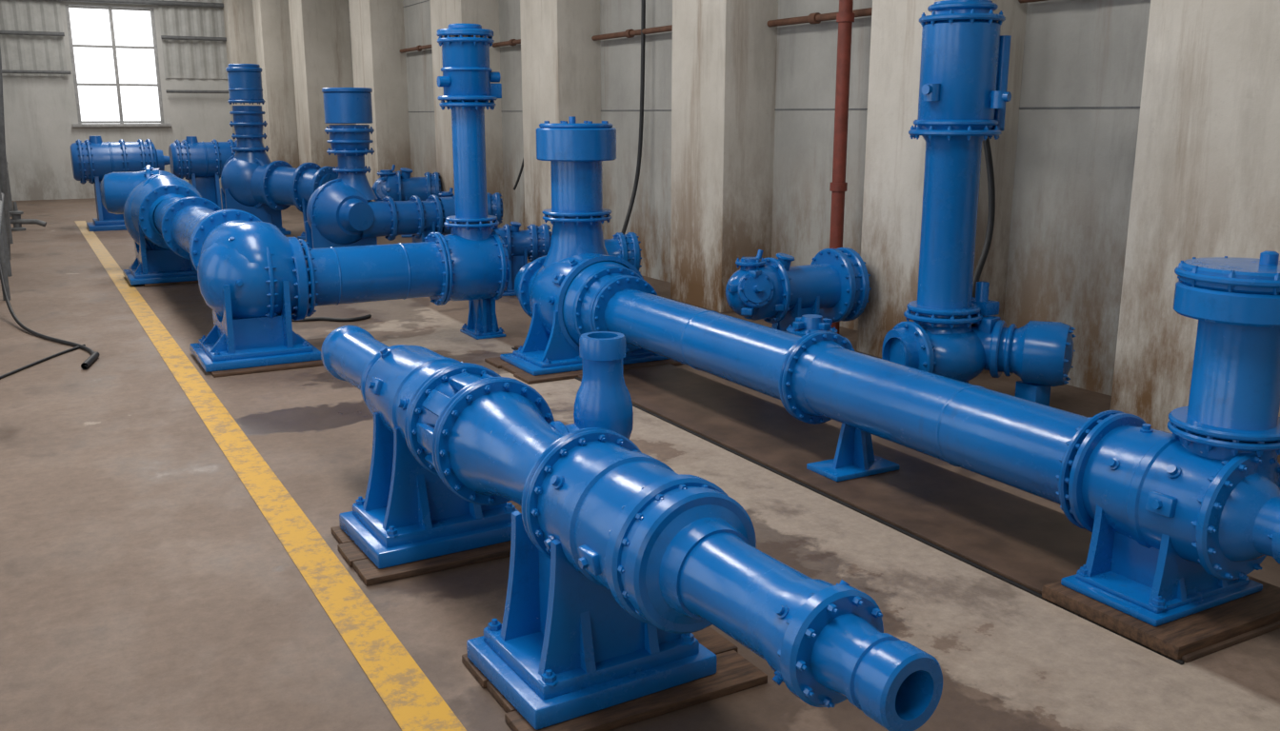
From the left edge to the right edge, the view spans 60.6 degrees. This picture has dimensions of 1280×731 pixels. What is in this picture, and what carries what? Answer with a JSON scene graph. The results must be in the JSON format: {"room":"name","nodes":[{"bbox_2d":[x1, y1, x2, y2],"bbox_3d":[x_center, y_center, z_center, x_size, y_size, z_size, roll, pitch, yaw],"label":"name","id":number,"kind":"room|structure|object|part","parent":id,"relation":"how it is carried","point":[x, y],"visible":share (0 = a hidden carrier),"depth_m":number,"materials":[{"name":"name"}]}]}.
{"room":"mechanical room","nodes":[
{"label":"mechanical room","id":0,"kind":"room"},
{"bbox_2d":[2,0,233,200],"bbox_3d":[-13.070,-7.935,29.641,9.000,6.600,0.300,-7,15,-28],"label":"wall","id":1,"kind":"structure","parent":0,"point":[40,112],"depth_m":28.78,"materials":[{"name":"paint"}]},
{"bbox_2d":[0,0,227,79],"bbox_3d":[-14.111,-9.241,28.517,6.200,3.350,0.030,-7,15,-28],"label":"cladding","id":2,"kind":"object","parent":1,"relation":"attached to","point":[196,59],"depth_m":29.25,"materials":[{"name":"grey metal"}]},
{"bbox_2d":[0,0,229,93],"bbox_3d":[-13.817,-8.385,28.700,5.700,2.380,0.120,-7,15,-28],"label":"rail","id":3,"kind":"object","parent":1,"relation":"attached to","point":[141,2],"visible":0.93,"depth_m":28.94,"materials":[{"name":"grey metal"}]},
{"bbox_2d":[64,4,171,127],"bbox_3d":[-13.866,-7.902,29.006,2.400,3.080,0.260,-7,15,-28],"label":"frame","id":4,"kind":"object","parent":1,"relation":"attached to","point":[121,123],"visible":1,"depth_m":29.06,"materials":[{"name":"grey metal"}]},
{"bbox_2d":[221,0,259,141],"bbox_3d":[-10.282,-8.141,30.541,2.170,6.600,0.800,-7,15,-28],"label":"pillar","id":5,"kind":"structure","parent":1,"relation":"attached to","point":[238,14],"depth_m":29.62,"materials":[{"name":"concrete"}]},
{"bbox_2d":[0,197,1279,730],"bbox_3d":[-5.672,-0.958,14.449,12.400,0.200,37.500,-7,15,-28],"label":"floor","id":6,"kind":"structure","parent":0,"point":[144,587],"depth_m":5.37,"materials":[{"name":"concrete"}]},
{"bbox_2d":[0,47,10,259],"bbox_3d":[-9.440,-4.722,15.893,1.043,6.515,0.105,12,17,42],"label":"pipe","id":7,"kind":"object","parent":6,"relation":"on","point":[3,161],"visible":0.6,"depth_m":16.32,"materials":[{"name":"grey metal"}]},
{"bbox_2d":[9,201,46,231],"bbox_3d":[-11.916,-2.896,21.214,0.707,0.550,0.277,-1,13,-2],"label":"valve","id":8,"kind":"object","parent":6,"relation":"on","point":[16,220],"visible":0.9,"depth_m":21.18,"materials":[{"name":"grey paint"}]},
{"bbox_2d":[0,344,85,379],"bbox_3d":[-5.433,-0.012,9.822,0.057,0.026,1.640,0,13,2],"label":"hose","id":9,"kind":"object","parent":6,"relation":"on","point":[75,348],"visible":0.98,"depth_m":9.89,"materials":[{"name":"black rubber"}]},
{"bbox_2d":[0,259,94,369],"bbox_3d":[-6.245,-0.949,11.253,0.268,1.208,4.468,-11,17,-39],"label":"hose","id":10,"kind":"object","parent":6,"relation":"on","point":[10,308],"visible":0.93,"depth_m":11.21,"materials":[{"name":"black rubber"}]},
{"bbox_2d":[80,351,99,368],"bbox_3d":[-4.968,-0.048,9.904,0.061,0.060,0.495,-3,13,-15],"label":"hose nozzle","id":11,"kind":"object","parent":6,"relation":"on","point":[94,355],"visible":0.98,"depth_m":9.86,"materials":[{"name":"black rubber"}]},
{"bbox_2d":[70,136,170,231],"bbox_3d":[-10.156,-3.611,21.553,1.740,1.792,0.902,-7,15,-28],"label":"pump","id":12,"kind":"object","parent":6,"relation":"on","point":[94,158],"visible":0.81,"depth_m":21.14,"materials":[{"name":"blue metal"}]},
{"bbox_3d":[-10.156,-4.037,21.455,1.740,0.918,0.853,-7,15,-28],"label":"casing","id":13,"kind":"part","parent":12,"relation":"part of","materials":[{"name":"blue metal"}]},
{"bbox_2d":[100,165,202,286],"bbox_3d":[-6.404,-1.965,15.031,1.641,1.498,2.198,-7,15,-28],"label":"pump","id":14,"kind":"object","parent":6,"relation":"on","point":[137,195],"visible":0.74,"depth_m":14.49,"materials":[{"name":"blue metal"}]},
{"bbox_2d":[168,136,237,209],"bbox_3d":[-8.947,-3.946,23.107,1.690,1.750,0.880,-7,15,-28],"label":"pump","id":15,"kind":"object","parent":6,"relation":"on","point":[202,164],"visible":0.63,"depth_m":22.68,"materials":[{"name":"blue metal"}]},
{"bbox_3d":[-8.947,-4.362,23.011,1.690,0.896,0.832,-7,15,-28],"label":"casing","id":16,"kind":"part","parent":15,"relation":"part of","materials":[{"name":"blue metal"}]},
{"bbox_2d":[154,197,325,378],"bbox_3d":[-4.418,-1.141,11.827,1.346,1.330,5.418,-7,15,-28],"label":"pipe elbow","id":17,"kind":"object","parent":6,"relation":"on","point":[253,279],"visible":0.98,"depth_m":9.74,"materials":[{"name":"blue metal"}]},
{"bbox_3d":[-3.570,-0.850,10.003,0.894,0.939,1.032,-7,15,-28],"label":"elbow casing","id":18,"kind":"part","parent":17,"relation":"part of","materials":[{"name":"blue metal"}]},
{"bbox_2d":[74,220,466,730],"bbox_3d":[-5.171,-0.417,11.630,0.367,0.001,27.000,-7,15,-28],"label":"floor line","id":19,"kind":"object","parent":6,"relation":"on","point":[411,699],"depth_m":5.55,"materials":[{"name":"paint"}]},
{"bbox_2d":[220,63,338,239],"bbox_3d":[-6.679,-3.880,19.848,2.607,3.080,1.426,8,15,32],"label":"pump","id":20,"kind":"object","parent":6,"relation":"on","point":[257,186],"visible":0.84,"depth_m":19.86,"materials":[{"name":"blue metal"}]},
{"bbox_3d":[-6.615,-3.340,20.040,2.435,1.078,0.986,6,14,24],"label":"volute casing","id":21,"kind":"part","parent":20,"relation":"part of","materials":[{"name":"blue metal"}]},
{"bbox_2d":[291,314,371,321],"bbox_3d":[-3.622,-0.509,11.958,1.326,0.040,0.252,-1,13,-6],"label":"hose","id":22,"kind":"object","parent":6,"relation":"on","point":[368,315],"visible":0.71,"depth_m":11.92,"materials":[{"name":"black rubber"}]},
{"bbox_2d":[304,87,455,248],"bbox_3d":[-3.823,-2.709,15.907,2.223,2.560,1.100,-8,15,-31],"label":"pump","id":23,"kind":"object","parent":6,"relation":"on","point":[341,211],"visible":0.91,"depth_m":15.52,"materials":[{"name":"blue metal"}]},
{"bbox_3d":[-3.768,-2.240,16.012,2.130,1.000,1.111,-7,15,-28],"label":"volute casing","id":24,"kind":"part","parent":23,"relation":"part of","materials":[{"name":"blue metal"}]},
{"bbox_2d":[299,23,509,339],"bbox_3d":[-2.263,-1.689,10.415,2.029,3.030,0.720,-7,15,-28],"label":"pump","id":25,"kind":"object","parent":6,"relation":"on","point":[470,263],"visible":0.92,"depth_m":10.47,"materials":[{"name":"blue metal"}]},
{"bbox_2d":[371,164,441,238],"bbox_3d":[-4.306,-3.056,20.238,1.253,1.298,0.783,-3,13,-12],"label":"pump","id":26,"kind":"object","parent":6,"relation":"on","point":[400,187],"visible":0.7,"depth_m":19.96,"materials":[{"name":"blue metal"}]},
{"bbox_2d":[438,187,502,224],"bbox_3d":[-2.683,-2.249,17.203,1.090,1.084,0.588,-5,14,-20],"label":"pump","id":27,"kind":"object","parent":6,"relation":"on","point":[494,201],"visible":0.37,"depth_m":17.05,"materials":[{"name":"blue metal"}]},
{"bbox_2d":[492,221,551,296],"bbox_3d":[-1.573,-1.365,13.684,0.987,0.936,0.565,-5,14,-21],"label":"pump","id":28,"kind":"object","parent":6,"relation":"on","point":[533,243],"visible":0.5,"depth_m":13.55,"materials":[{"name":"blue metal"}]},
{"bbox_2d":[484,116,683,384],"bbox_3d":[-0.576,-1.158,10.004,1.728,2.180,1.850,-7,15,-28],"label":"pump","id":29,"kind":"object","parent":6,"relation":"on","point":[559,290],"visible":0.8,"depth_m":9.64,"materials":[{"name":"blue metal"}]},
{"bbox_3d":[-0.590,-0.620,10.119,0.930,0.910,1.850,-7,15,-28],"label":"volute casing","id":30,"kind":"part","parent":29,"relation":"part of","materials":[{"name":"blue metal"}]},
{"bbox_2d":[602,232,641,273],"bbox_3d":[-0.556,-1.269,13.372,1.117,0.889,0.643,-5,14,-19],"label":"pump","id":31,"kind":"object","parent":6,"relation":"on","point":[627,247],"visible":0.2,"depth_m":13.23,"materials":[{"name":"blue metal"}]},
{"bbox_2d":[320,325,942,730],"bbox_3d":[-0.521,0.482,4.876,1.175,1.273,4.871,-7,15,-28],"label":"pump","id":32,"kind":"object","parent":6,"relation":"on","point":[623,564],"visible":1,"depth_m":4.12,"materials":[{"name":"blue metal"}]},
{"bbox_3d":[-0.993,0.220,5.521,0.585,0.570,1.393,-7,15,-28],"label":"pump casing","id":33,"kind":"part","parent":32,"relation":"part of","materials":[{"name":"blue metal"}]},
{"bbox_3d":[0.003,0.590,3.912,0.574,0.550,0.934,-7,15,-28],"label":"valve casing","id":34,"kind":"part","parent":32,"relation":"part of","materials":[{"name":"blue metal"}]},
{"bbox_2d":[725,247,871,332],"bbox_3d":[1.382,-0.560,9.970,1.365,1.030,0.699,-7,15,-28],"label":"pump","id":35,"kind":"object","parent":6,"relation":"on","point":[835,286],"visible":0.91,"depth_m":9.83,"materials":[{"name":"blue metal"}]},
{"bbox_2d":[786,314,852,346],"bbox_3d":[1.366,-0.080,8.748,0.600,0.640,0.400,-4,14,-17],"label":"valve","id":36,"kind":"object","parent":6,"relation":"on","point":[807,324],"visible":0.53,"depth_m":8.61,"materials":[{"name":"blue metal"}]},
{"bbox_2d":[829,0,854,334],"bbox_3d":[1.966,-3.520,10.438,0.170,6.590,0.170,-7,15,-28],"label":"vertical pipe","id":37,"kind":"object","parent":6,"relation":"on","point":[845,18],"visible":0.88,"depth_m":10.66,"materials":[{"name":"metal"}]},
{"bbox_2d":[511,347,1184,664],"bbox_3d":[0.499,0.526,7.511,0.020,0.012,7.100,-7,15,-28],"label":"floor channel edge","id":38,"kind":"structure","parent":6,"relation":"on","point":[1180,662],"depth_m":6.00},
{"bbox_2d":[514,345,1279,662],"bbox_3d":[0.918,0.468,7.737,0.920,0.024,7.100,-7,15,-28],"label":"plinth","id":39,"kind":"object","parent":6,"relation":"on","point":[1032,546],"visible":0.66,"depth_m":6.52,"materials":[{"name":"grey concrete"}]},
{"bbox_2d":[591,276,1124,529],"bbox_3d":[1.049,0.124,7.290,0.660,0.846,4.863,-7,15,-28],"label":"pipe","id":40,"kind":"object","parent":39,"relation":"on","point":[818,377],"visible":0.78,"depth_m":6.57,"materials":[{"name":"blue metal"}]},
{"bbox_2d":[1041,250,1279,660],"bbox_3d":[2.544,0.343,4.671,0.940,1.640,1.145,-7,15,-28],"label":"pump","id":41,"kind":"object","parent":39,"relation":"on","point":[1179,521],"visible":1,"depth_m":4.65,"materials":[{"name":"blue metal"}]},
{"bbox_3d":[2.488,0.605,4.781,0.651,0.590,1.005,-7,15,-28],"label":"pump casing","id":42,"kind":"part","parent":41,"relation":"part of","materials":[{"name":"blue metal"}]},
{"bbox_2d":[881,0,1076,406],"bbox_3d":[2.562,-1.168,8.081,1.419,3.060,0.824,1,13,6],"label":"pump","id":43,"kind":"object","parent":6,"relation":"on","point":[964,95],"visible":0.91,"depth_m":7.97,"materials":[{"name":"blue metal"}]},
{"bbox_2d":[972,136,995,298],"bbox_3d":[2.700,-1.324,8.582,0.222,1.675,0.532,1,13,6],"label":"hanging cable","id":44,"kind":"object","parent":43,"relation":"hanging from","point":[986,143],"visible":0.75,"depth_m":8.68,"materials":[{"name":"black rubber"}]},
{"bbox_3d":[2.800,-0.001,8.250,0.850,0.710,0.480,7,14,26],"label":"motor","id":45,"kind":"part","parent":43,"relation":"part of","materials":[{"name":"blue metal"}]},
{"bbox_2d":[348,0,1150,396],"bbox_3d":[-0.627,-4.811,16.036,0.300,6.600,36.800,-7,15,-28],"label":"wall","id":46,"kind":"structure","parent":0,"point":[1074,168],"depth_m":10.95,"materials":[{"name":"paint"}]},
{"bbox_2d":[252,0,299,168],"bbox_3d":[-9.237,-7.836,29.212,1.670,6.600,1.000,-7,15,-28],"label":"pillar","id":47,"kind":"structure","parent":46,"relation":"attached to","point":[270,17],"depth_m":28.64,"materials":[{"name":"concrete"}]},
{"bbox_2d":[288,0,355,168],"bbox_3d":[-7.948,-7.433,27.457,1.170,6.600,1.400,-7,15,-28],"label":"pillar","id":48,"kind":"structure","parent":46,"relation":"attached to","point":[320,35],"depth_m":26.87,"materials":[{"name":"concrete"}]},
{"bbox_2d":[348,0,411,201],"bbox_3d":[-5.681,-6.614,23.890,0.770,6.600,1.600,-7,15,-28],"label":"pillar","id":49,"kind":"structure","parent":46,"relation":"attached to","point":[377,27],"depth_m":23.38,"materials":[{"name":"concrete"}]},
{"bbox_2d":[429,0,504,227],"bbox_3d":[-3.081,-5.581,19.389,0.720,6.600,1.600,-7,15,-28],"label":"pillar","id":50,"kind":"structure","parent":46,"relation":"attached to","point":[485,13],"depth_m":19.22,"materials":[{"name":"concrete"}]},
{"bbox_2d":[520,0,600,258],"bbox_3d":[-1.159,-4.808,16.026,0.720,6.600,1.300,-7,15,-28],"label":"pillar","id":51,"kind":"structure","parent":46,"relation":"attached to","point":[561,61],"depth_m":15.71,"materials":[{"name":"concrete"}]},
{"bbox_2d":[399,0,1048,53],"bbox_3d":[-0.579,-4.673,15.390,0.110,0.487,18.400,-7,15,-28],"label":"horizontal pipe","id":52,"kind":"object","parent":46,"relation":"attached to","point":[816,17],"visible":0.59,"depth_m":11.94,"materials":[{"name":"metal"}]},
{"bbox_2d":[513,158,523,190],"bbox_3d":[-1.855,-5.547,17.252,0.441,5.509,0.090,0,13,1],"label":"hanging cable","id":53,"kind":"object","parent":52,"relation":"attached to","point":[522,166],"visible":0.3,"depth_m":17.80,"materials":[{"name":"black rubber"}]},
{"bbox_2d":[620,0,645,234],"bbox_3d":[-0.167,-4.528,13.966,0.187,6.025,0.763,7,14,27],"label":"hanging cable","id":54,"kind":"object","parent":52,"relation":"hanging from","point":[643,2],"visible":0.87,"depth_m":14.52,"materials":[{"name":"black rubber"}]},
{"bbox_2d":[670,0,778,313],"bbox_3d":[0.955,-3.959,12.326,0.720,6.600,1.130,-7,15,-28],"label":"pillar","id":55,"kind":"structure","parent":46,"relation":"attached to","point":[724,65],"depth_m":12.28,"materials":[{"name":"concrete"}]},
{"bbox_2d":[402,0,1139,112],"bbox_3d":[-0.809,-4.838,16.043,0.008,2.164,36.000,-7,15,-28],"label":"trim","id":56,"kind":"structure","parent":46,"relation":"attached to","point":[427,0],"depth_m":11.48,"materials":[{"name":"grey paint"}]},
{"bbox_2d":[856,0,1027,358],"bbox_3d":[2.648,-3.278,9.363,0.720,6.600,1.150,-7,15,-28],"label":"pillar","id":57,"kind":"structure","parent":46,"relation":"attached to","point":[894,162],"depth_m":9.59,"materials":[{"name":"concrete"}]},
{"bbox_2d":[1110,0,1279,463],"bbox_3d":[4.040,-2.719,6.927,0.720,6.600,1.230,-7,15,-28],"label":"pillar","id":58,"kind":"structure","parent":46,"relation":"attached to","point":[1206,183],"depth_m":7.22,"materials":[{"name":"concrete"}]},
{"bbox_3d":[-11.652,-5.486,18.976,0.330,6.600,20.800,-7,15,-28],"label":"wall","id":59,"kind":"structure","parent":0,"visible":0},
{"bbox_2d":[0,155,13,300],"bbox_3d":[-10.983,-4.561,18.514,0.136,5.005,18.000,-7,15,-28],"label":"pipes","id":60,"kind":"object","parent":59,"relation":"attached to","point":[4,247],"visible":0.44,"depth_m":15.07,"materials":[{"name":"grey metal"}]}
]}

